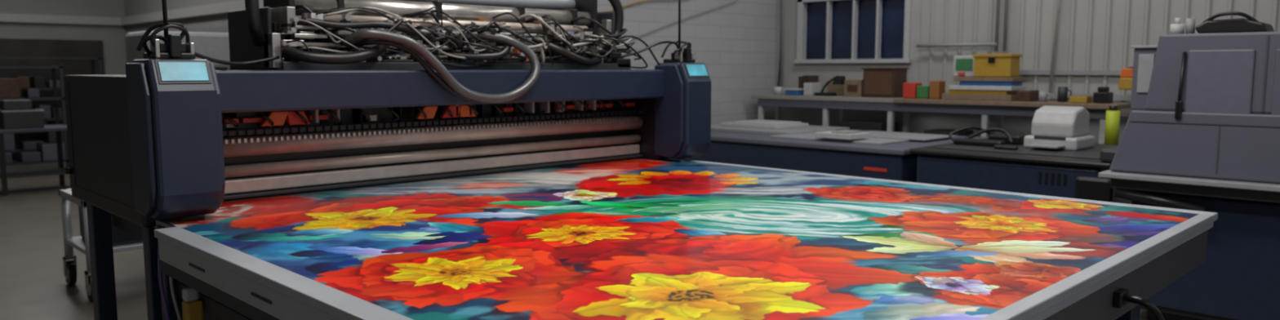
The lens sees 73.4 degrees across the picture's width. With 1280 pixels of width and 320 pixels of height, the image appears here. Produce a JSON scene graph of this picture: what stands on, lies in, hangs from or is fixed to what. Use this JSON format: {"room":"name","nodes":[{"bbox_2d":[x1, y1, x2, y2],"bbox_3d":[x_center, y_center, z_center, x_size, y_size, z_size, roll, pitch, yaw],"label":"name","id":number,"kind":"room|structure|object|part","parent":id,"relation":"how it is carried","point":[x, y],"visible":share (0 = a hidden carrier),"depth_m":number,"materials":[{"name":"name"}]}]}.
{"room":"print shop","nodes":[
{"label":"print shop","id":0,"kind":"room"},
{"bbox_2d":[0,0,127,75],"bbox_3d":[-12.180,-2.022,13.278,7.750,4.200,0.200,-6,9,-45],"label":"wall","id":1,"kind":"structure","parent":0,"point":[113,37],"depth_m":15.25,"materials":[{"name":"grey paint"}]},
{"bbox_2d":[0,38,104,156],"bbox_3d":[-12.282,-0.898,13.110,7.200,2.000,0.060,-6,9,-45],"label":"shelving unit","id":2,"kind":"object","parent":1,"relation":"attached to","point":[9,47],"visible":0.4,"depth_m":14.95,"materials":[{"name":"grey metal"}]},
{"bbox_2d":[124,0,301,35],"bbox_3d":[-5.286,-1.861,11.766,0.150,4.200,11.700,-6,9,-45],"label":"wall","id":3,"kind":"structure","parent":0,"point":[131,7],"depth_m":13.82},
{"bbox_2d":[0,0,263,25],"bbox_3d":[-8.026,-1.818,9.015,7.600,0.140,11.700,-6,9,-45],"label":"rail","id":4,"kind":"object","parent":3,"relation":"attached to","point":[237,5],"visible":0.86,"depth_m":14.54,"materials":[{"name":"grey metal"}]},
{"bbox_2d":[124,18,495,62],"bbox_3d":[-5.353,-1.615,11.725,0.040,0.480,11.500,-6,9,-45],"label":"trim","id":5,"kind":"structure","parent":3,"relation":"attached to","point":[220,28],"depth_m":12.54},
{"bbox_2d":[0,155,1146,319],"bbox_3d":[-3.253,0.745,7.618,12.000,0.100,21.200,-6,9,-45],"label":"floor","id":6,"kind":"structure","parent":0,"point":[33,286],"depth_m":6.61,"materials":[{"name":"concrete"}]},
{"bbox_2d":[0,64,69,168],"bbox_3d":[-8.768,-0.579,12.241,0.900,1.550,0.500,-6,9,-45],"label":"storage rack","id":7,"kind":"object","parent":6,"relation":"on","point":[46,152],"visible":0.72,"depth_m":12.22,"materials":[{"name":"black metal"}]},
{"bbox_2d":[0,124,71,195],"bbox_3d":[-7.495,-0.016,10.594,0.800,0.780,0.700,-6,9,-45],"label":"work table","id":8,"kind":"object","parent":6,"relation":"on","point":[4,175],"visible":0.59,"depth_m":10.43,"materials":[{"name":"grey metal"}]},
{"bbox_2d":[0,99,44,128],"bbox_3d":[-7.531,-0.562,10.429,0.420,0.339,0.420,-6,9,-45],"label":"crates","id":9,"kind":"object","parent":8,"relation":"on","point":[14,113],"visible":1,"depth_m":10.29,"materials":[{"name":"grey plastic"}]},
{"bbox_3d":[-7.531,-0.601,10.425,0.420,0.020,0.420,-6,9,-45],"label":"crate lid","id":10,"kind":"part","parent":9,"relation":"part of","materials":[{"name":"grey plastic"}]},
{"bbox_2d":[0,167,65,178],"bbox_3d":[-7.495,0.158,10.613,0.740,0.030,0.600,-6,9,-45],"label":"shelf","id":11,"kind":"object","parent":8,"relation":"attached to","point":[57,171],"depth_m":10.50,"materials":[{"name":"grey metal"}]},
{"bbox_2d":[0,56,102,152],"bbox_3d":[-9.864,-0.868,14.237,1.600,1.700,0.500,-6,9,-45],"label":"storage rack","id":12,"kind":"object","parent":6,"relation":"on","point":[35,82],"visible":0.42,"depth_m":14.04,"materials":[{"name":"black metal"}]},
{"bbox_2d":[58,188,143,302],"bbox_3d":[-3.451,0.525,6.044,0.930,0.670,0.769,-6,9,-45],"label":"cart","id":13,"kind":"object","parent":6,"relation":"on","point":[122,241],"visible":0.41,"depth_m":5.76,"materials":[{"name":"metal"}]},
{"bbox_3d":[-3.967,0.451,5.944,0.052,0.480,0.052,-6,9,-45],"label":"post","id":14,"kind":"part","parent":13,"relation":"part of","materials":[{"name":"metal"}]},
{"bbox_3d":[-3.543,0.496,5.522,0.052,0.480,0.052,-6,9,-45],"label":"post","id":15,"kind":"part","parent":13,"relation":"part of","materials":[{"name":"metal"}]},
{"bbox_3d":[-3.451,0.377,6.028,0.920,0.370,0.660,-6,9,-45],"label":"frame","id":16,"kind":"part","parent":13,"relation":"part of","materials":[{"name":"metal"}]},
{"bbox_2d":[125,31,230,70],"bbox_3d":[-4.137,-0.386,9.026,2.000,1.850,0.800,-6,9,-45],"label":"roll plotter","id":17,"kind":"object","parent":6,"relation":"on","point":[212,45],"visible":0.02,"depth_m":8.37,"materials":[{"name":"white plastic"}]},
{"bbox_2d":[63,0,1217,319],"bbox_3d":[-0.160,-0.035,3.859,3.315,2.250,4.282,-6,9,-45],"label":"printer","id":18,"kind":"object","parent":6,"relation":"on","point":[308,104],"visible":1,"depth_m":4.09,"materials":[{"name":"metal"}]},
{"bbox_3d":[-2.797,0.053,4.205,0.030,0.030,0.030,-6,9,-45],"label":"housing knob","id":19,"kind":"part","parent":18,"relation":"part of","materials":[{"name":"black plastic"}]},
{"bbox_3d":[-1.195,0.194,4.864,2.880,0.140,1.300,-6,9,-45],"label":"bed frame","id":20,"kind":"part","parent":18,"relation":"part of","materials":[{"name":"black metal"}]},
{"bbox_3d":[-0.919,0.779,2.544,0.040,0.410,2.560,-6,9,-45],"label":"rail","id":21,"kind":"part","parent":18,"relation":"part of","materials":[{"name":"grey metal"}]},
{"bbox_3d":[0.244,0.348,3.429,3.145,0.140,2.775,-6,9,-45],"label":"bed frame","id":22,"kind":"part","parent":18,"relation":"part of","materials":[{"name":"grey metal"}]},
{"bbox_3d":[-0.209,0.209,3.894,3.090,0.036,4.060,-6,9,-45],"label":"bed plate","id":23,"kind":"part","parent":18,"relation":"part of","materials":[{"name":"multicoloured fabric"}]},
{"bbox_3d":[-1.057,-0.064,4.790,2.810,0.130,0.040,-6,9,-45],"label":"plate","id":24,"kind":"part","parent":18,"relation":"part of","materials":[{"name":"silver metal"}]},
{"bbox_3d":[-1.004,0.031,4.747,2.810,0.060,0.030,-6,9,-45],"label":"guide plate","id":25,"kind":"part","parent":18,"relation":"part of","materials":[{"name":"silver metal"}]},
{"bbox_3d":[-0.926,-0.665,4.715,2.060,0.018,0.018,-6,9,-45],"label":"rod","id":26,"kind":"part","parent":18,"relation":"part of","materials":[{"name":"metal"}]},
{"bbox_3d":[-0.898,-0.612,4.692,2.060,0.024,0.024,-6,9,-45],"label":"rod","id":27,"kind":"part","parent":18,"relation":"part of","materials":[{"name":"metal"}]},
{"bbox_3d":[-0.870,-0.534,4.672,2.060,0.024,0.024,-6,9,-45],"label":"rod","id":28,"kind":"part","parent":18,"relation":"part of","materials":[{"name":"black plastic"}]},
{"bbox_3d":[-0.891,-0.691,4.676,2.060,0.016,0.016,-6,9,-45],"label":"rod","id":29,"kind":"part","parent":18,"relation":"part of","materials":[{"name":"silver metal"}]},
{"bbox_3d":[-0.884,-0.561,4.683,2.060,0.018,0.018,-6,9,-45],"label":"rod","id":30,"kind":"part","parent":18,"relation":"part of","materials":[{"name":"metal"}]},
{"bbox_2d":[160,158,1199,319],"bbox_3d":[0.103,0.219,3.583,3.090,0.001,3.180,-6,9,-45],"label":"print","id":31,"kind":"object","parent":18,"relation":"on","point":[640,238],"visible":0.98,"depth_m":2.93},
{"bbox_3d":[1.525,0.438,2.723,0.080,0.050,0.026,-6,9,-45],"label":"latch plate","id":32,"kind":"part","parent":18,"relation":"part of","materials":[{"name":"black plastic"}]},
{"bbox_3d":[1.582,0.470,2.692,0.134,0.090,0.056,2,6,14],"label":"latch handle","id":33,"kind":"part","parent":18,"relation":"part of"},
{"bbox_2d":[671,124,988,182],"bbox_3d":[1.602,0.181,8.116,1.650,0.915,2.780,-6,9,-45],"label":"machine","id":34,"kind":"object","parent":6,"relation":"on","point":[885,155],"visible":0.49,"depth_m":7.26,"materials":[{"name":"blue metal"}]},
{"bbox_2d":[720,119,808,128],"bbox_3d":[1.255,-0.366,8.690,0.550,0.049,0.700,-6,9,-45],"label":"paper stack","id":35,"kind":"object","parent":34,"relation":"on","point":[766,124],"visible":1,"depth_m":8.52,"materials":[{"name":"white paper"}]},
{"bbox_2d":[814,129,869,139],"bbox_3d":[1.715,-0.219,7.284,0.300,0.062,0.350,-6,9,-45],"label":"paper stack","id":36,"kind":"object","parent":34,"relation":"on","point":[843,134],"visible":1,"depth_m":7.18,"materials":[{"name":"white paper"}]},
{"bbox_3d":[1.740,-0.237,7.228,0.220,0.015,0.160,-6,9,-45],"label":"tray lid","id":37,"kind":"part","parent":36,"relation":"part of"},
{"bbox_2d":[751,93,1130,143],"bbox_3d":[2.775,-0.017,8.606,0.630,1.205,3.780,-6,9,-45],"label":"workbench","id":38,"kind":"object","parent":6,"relation":"on","point":[999,108],"visible":0.43,"depth_m":8.36,"materials":[{"name":"grey painted metal"},{"name":"tan wood"}]},
{"bbox_2d":[773,86,784,94],"bbox_3d":[1.566,-0.780,9.657,0.120,0.085,0.100,1,6,11],"label":"coffee mug","id":39,"kind":"object","parent":38,"relation":"on","point":[777,90],"visible":0.94,"depth_m":9.62,"materials":[{"name":"white ceramic"}]},
{"bbox_2d":[783,88,803,95],"bbox_3d":[1.711,-0.753,9.463,0.180,0.073,0.180,-6,9,-45],"label":"tub","id":40,"kind":"object","parent":38,"relation":"on","point":[793,91],"visible":0.83,"depth_m":9.39,"materials":[{"name":"blue plastic"}]},
{"bbox_2d":[798,75,818,88],"bbox_3d":[1.902,-0.849,9.694,0.150,0.213,0.170,-6,9,-45],"label":"binder","id":41,"kind":"object","parent":38,"relation":"on","point":[805,78],"visible":0.44,"depth_m":9.64,"materials":[{"name":"brown cardboard"}]},
{"bbox_2d":[803,82,821,95],"bbox_3d":[1.888,-0.779,9.396,0.200,0.138,0.100,-6,9,-45],"label":"carton","id":42,"kind":"object","parent":38,"relation":"on","point":[809,88],"visible":0.91,"depth_m":9.33,"materials":[{"name":"white cardboard"}]},
{"bbox_2d":[813,75,845,95],"bbox_3d":[2.039,-0.795,9.178,0.190,0.216,0.358,-6,9,-45],"label":"desk lamp","id":43,"kind":"object","parent":38,"relation":"on","point":[837,80],"visible":0.97,"depth_m":9.14,"materials":[{"name":"black plastic"}]},
{"bbox_3d":[2.034,-0.801,9.165,0.029,0.200,0.292,-4,7,-35],"label":"arm","id":44,"kind":"part","parent":43,"relation":"part of","materials":[{"name":"black plastic"}]},
{"bbox_2d":[826,80,844,95],"bbox_3d":[2.210,-0.788,9.392,0.150,0.158,0.300,-6,9,-45],"label":"carton","id":45,"kind":"object","parent":38,"relation":"on","point":[838,89],"visible":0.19,"depth_m":9.36,"materials":[{"name":"brown cardboard"}]},
{"bbox_2d":[844,80,862,97],"bbox_3d":[2.273,-0.752,8.976,0.210,0.173,0.200,-6,9,-45],"label":"cardboard box","id":46,"kind":"object","parent":38,"relation":"on","point":[851,87],"visible":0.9,"depth_m":8.89,"materials":[{"name":"beige cardboard"}]},
{"bbox_2d":[861,67,908,97],"bbox_3d":[2.496,-0.792,8.762,0.290,0.298,0.370,-6,9,-45],"label":"wooden crate","id":47,"kind":"object","parent":38,"relation":"on","point":[887,82],"visible":0.97,"depth_m":8.65,"materials":[{"name":"brown wood"}]},
{"bbox_2d":[902,80,945,98],"bbox_3d":[2.786,-0.690,8.403,0.180,0.173,0.380,-6,9,-45],"label":"boxes","id":48,"kind":"object","parent":38,"relation":"on","point":[935,89],"visible":0.96,"depth_m":8.33},
{"bbox_2d":[942,76,1025,101],"bbox_3d":[3.207,-0.669,8.025,0.320,0.211,0.650,-6,9,-45],"label":"pile","id":49,"kind":"object","parent":38,"relation":"on","point":[971,88],"visible":0.95,"depth_m":7.87,"materials":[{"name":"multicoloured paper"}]},
{"bbox_2d":[953,55,975,76],"bbox_3d":[3.132,-0.895,8.189,0.220,0.200,0.220,-6,9,-45],"label":"box","id":50,"kind":"object","parent":49,"relation":"on","point":[963,65],"visible":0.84,"depth_m":8.12,"materials":[{"name":"white plastic"}]},
{"bbox_2d":[973,53,1022,77],"bbox_3d":[3.293,-0.872,7.927,0.245,0.210,0.360,-6,9,-45],"label":"toolbox","id":51,"kind":"object","parent":49,"relation":"on","point":[1007,65],"visible":1,"depth_m":7.83,"materials":[{"name":"yellow plastic"}]},
{"bbox_2d":[1018,89,1039,101],"bbox_3d":[3.500,-0.580,7.725,0.220,0.098,0.100,-6,9,-45],"label":"carton","id":52,"kind":"object","parent":38,"relation":"on","point":[1024,95],"visible":0.96,"depth_m":7.66,"materials":[{"name":"brown cardboard"}]},
{"bbox_2d":[1038,91,1051,102],"bbox_3d":[3.576,-0.561,7.580,0.070,0.090,0.104,-6,9,-45],"label":"coffee mug","id":53,"kind":"object","parent":38,"relation":"on","point":[1042,95],"visible":1,"depth_m":7.56,"materials":[{"name":"white ceramic"}]},
{"bbox_2d":[1057,86,1071,102],"bbox_3d":[3.730,-0.578,7.557,0.080,0.130,0.105,-2,6,-15],"label":"coffee mug","id":54,"kind":"object","parent":38,"relation":"on","point":[1062,96],"visible":0.86,"depth_m":7.54,"materials":[{"name":"black ceramic"}]},
{"bbox_2d":[1069,95,1093,102],"bbox_3d":[3.797,-0.524,7.389,0.160,0.058,0.140,-6,9,-45],"label":"carton","id":55,"kind":"object","parent":38,"relation":"on","point":[1073,99],"visible":1,"depth_m":7.34,"materials":[{"name":"yellow cardboard"}]},
{"bbox_2d":[1093,86,1113,103],"bbox_3d":[3.924,-0.552,7.273,0.140,0.138,0.120,-6,9,-45],"label":"tape dispenser","id":56,"kind":"object","parent":38,"relation":"on","point":[1103,95],"visible":1,"depth_m":7.23,"materials":[{"name":"black plastic"}]},
{"bbox_2d":[909,137,1131,204],"bbox_3d":[3.058,0.318,6.509,1.470,0.985,1.460,-6,9,-45],"label":"cabinet","id":57,"kind":"object","parent":6,"relation":"on","point":[1039,171],"visible":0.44,"depth_m":5.98,"materials":[{"name":"blue metal"}]},
{"bbox_2d":[948,126,1028,150],"bbox_3d":[2.732,-0.184,6.655,0.650,0.136,0.622,-6,9,-45],"label":"cables","id":58,"kind":"object","parent":57,"relation":"on","point":[998,140],"visible":0.99,"depth_m":6.65,"materials":[{"name":"black plastic"}]},
{"bbox_3d":[2.634,-0.209,6.838,0.398,0.122,0.093,-2,7,-21],"label":"cord","id":59,"kind":"part","parent":58,"relation":"part of","materials":[{"name":"black plastic"}]},
{"bbox_3d":[2.698,-0.191,6.623,0.083,0.116,0.389,-6,9,-45],"label":"handle","id":60,"kind":"part","parent":58,"relation":"part of","materials":[{"name":"black plastic"}]},
{"bbox_3d":[3.041,-0.095,6.497,1.150,0.008,1.150,-6,9,-45],"label":"glass","id":61,"kind":"part","parent":57,"relation":"part of","materials":[{"name":"black glass"}]},
{"bbox_2d":[1038,171,1066,186],"bbox_3d":[2.778,0.127,5.780,0.007,0.080,0.180,-6,9,-45],"label":"vent","id":62,"kind":"object","parent":57,"relation":"attached to","point":[1045,178],"depth_m":5.78,"materials":[{"name":"black plastic"}]},
{"bbox_2d":[1023,106,1094,151],"bbox_3d":[3.087,-0.240,6.364,0.550,0.309,0.380,-6,9,-45],"label":"printer","id":63,"kind":"object","parent":57,"relation":"on","point":[1053,127],"visible":1,"depth_m":6.29,"materials":[{"name":"white plastic"}]},
{"bbox_2d":[1026,143,1065,148],"bbox_3d":[2.949,-0.101,6.240,0.160,0.015,0.220,-6,9,-45],"label":"paper tray","id":64,"kind":"object","parent":63,"relation":"on","point":[1032,145],"depth_m":6.22,"materials":[{"name":"white plastic"}]},
{"bbox_2d":[1031,106,1089,137],"bbox_3d":[3.143,-0.292,6.415,0.350,0.217,0.300,-6,9,-45],"label":"hood","id":65,"kind":"object","parent":63,"relation":"attached to","point":[1067,122],"depth_m":6.31,"materials":[{"name":"white plastic"}]},
{"bbox_2d":[1104,105,1119,144],"bbox_3d":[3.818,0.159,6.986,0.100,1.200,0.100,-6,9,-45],"label":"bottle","id":66,"kind":"object","parent":57,"relation":"on","point":[1112,120],"visible":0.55,"depth_m":6.90,"materials":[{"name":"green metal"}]},
{"bbox_2d":[1097,31,1279,319],"bbox_3d":[4.045,0.174,4.534,1.230,1.690,2.630,-6,9,-45],"label":"machine","id":67,"kind":"object","parent":6,"relation":"on","point":[1202,134],"visible":0.94,"depth_m":4.71,"materials":[{"name":"grey metal"}]},
{"bbox_2d":[1169,23,1185,34],"bbox_3d":[3.062,-0.744,4.891,0.070,0.060,0.070,-6,9,-45],"label":"bottle","id":68,"kind":"object","parent":67,"relation":"on","point":[1175,28],"depth_m":4.86,"materials":[{"name":"white plastic"}]},
{"bbox_3d":[2.999,-0.413,4.758,0.037,0.371,0.018,-1,6,-6],"label":"door handle","id":69,"kind":"part","parent":67,"relation":"part of","materials":[{"name":"black plastic"}]},
{"bbox_2d":[1097,169,1279,191],"bbox_3d":[4.045,0.137,4.530,1.230,0.035,2.630,-6,9,-45],"label":"shelf","id":70,"kind":"object","parent":67,"relation":"attached to","point":[1153,177],"depth_m":4.72,"materials":[{"name":"grey metal"}]},
{"bbox_2d":[1185,17,1195,33],"bbox_3d":[3.118,-0.756,4.862,0.044,0.090,0.044,-6,9,-45],"label":"bottle","id":71,"kind":"object","parent":67,"relation":"on","point":[1190,23],"depth_m":4.84,"materials":[{"name":"white plastic"}]},
{"bbox_2d":[1110,178,1279,203],"bbox_3d":[4.066,0.188,4.522,1.120,0.065,2.580,-6,9,-45],"label":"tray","id":72,"kind":"object","parent":67,"relation":"on","point":[1122,186],"depth_m":4.76,"materials":[{"name":"black metal"}]},
{"bbox_3d":[3.133,-0.416,4.646,0.017,0.360,0.305,-6,9,-45],"label":"door panel","id":73,"kind":"part","parent":67,"relation":"part of","materials":[{"name":"grey metal"}]},
{"bbox_2d":[1195,11,1274,33],"bbox_3d":[3.286,-0.756,4.746,0.266,0.115,0.331,-6,9,-45],"label":"barcode scanner","id":74,"kind":"object","parent":67,"relation":"on","point":[1211,25],"visible":0.97,"depth_m":4.67,"materials":[{"name":"black plastic"}]},
{"bbox_3d":[3.215,-0.770,4.679,0.074,0.074,0.264,-6,9,-45],"label":"cord","id":75,"kind":"part","parent":74,"relation":"part of","materials":[{"name":"black plastic"}]},
{"bbox_3d":[3.479,-0.370,4.306,0.014,0.380,0.490,-6,9,-45],"label":"panel","id":76,"kind":"part","parent":67,"relation":"part of","materials":[{"name":"grey metal"}]},
{"bbox_2d":[505,0,777,124],"bbox_3d":[0.247,-1.555,8.901,3.900,4.200,0.200,-6,9,-45],"label":"wall","id":77,"kind":"structure","parent":0,"point":[736,42],"depth_m":9.47,"materials":[{"name":"white paint"}]},
{"bbox_2d":[608,0,1061,93],"bbox_3d":[1.717,-1.994,7.838,2.954,2.902,3.282,-6,9,-45],"label":"conduit","id":78,"kind":"object","parent":77,"relation":"attached to","point":[995,43],"visible":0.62,"depth_m":8.32,"materials":[{"name":"white plastic"}]},
{"bbox_2d":[776,0,1136,143],"bbox_3d":[4.844,-1.359,7.073,0.200,4.200,9.300,-6,9,-45],"label":"wall","id":79,"kind":"structure","parent":0,"point":[919,122],"depth_m":9.32,"materials":[{"name":"grey paint"}]},
{"bbox_2d":[794,0,911,63],"bbox_3d":[2.333,-1.444,9.446,0.120,0.755,1.440,-6,9,-45],"label":"frame","id":80,"kind":"object","parent":79,"relation":"attached to","point":[802,4],"visible":1,"depth_m":9.44,"materials":[{"name":"white plastic"}]},
{"bbox_2d":[806,0,905,59],"bbox_3d":[2.386,-1.458,9.498,0.010,0.680,1.360,-6,9,-45],"label":"glass","id":81,"kind":"object","parent":79,"relation":"attached to","point":[893,11],"visible":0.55,"depth_m":9.48,"materials":[{"name":"blue glass"}]},
{"bbox_2d":[919,0,1279,94],"bbox_3d":[5.435,-1.899,6.241,0.022,2.950,7.185,-6,9,-45],"label":"cladding","id":82,"kind":"object","parent":79,"relation":"attached to","point":[1092,34],"visible":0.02,"depth_m":7.87,"materials":[{"name":"grey metal"}]},
{"bbox_2d":[945,70,1131,100],"bbox_3d":[5.392,-0.529,6.362,0.092,0.260,7.200,-6,9,-45],"label":"wall rail","id":83,"kind":"object","parent":82,"relation":"attached to","point":[1054,95],"visible":0.21,"depth_m":7.77,"materials":[{"name":"grey metal"}]},
{"bbox_2d":[1118,66,1133,89],"bbox_3d":[4.204,-0.705,7.324,0.370,0.206,0.118,-6,9,-45],"label":"sticky notes","id":84,"kind":"object","parent":82,"relation":"hanging from","point":[1126,80],"visible":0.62,"depth_m":7.20,"materials":[{"name":"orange paper"}]}
]}

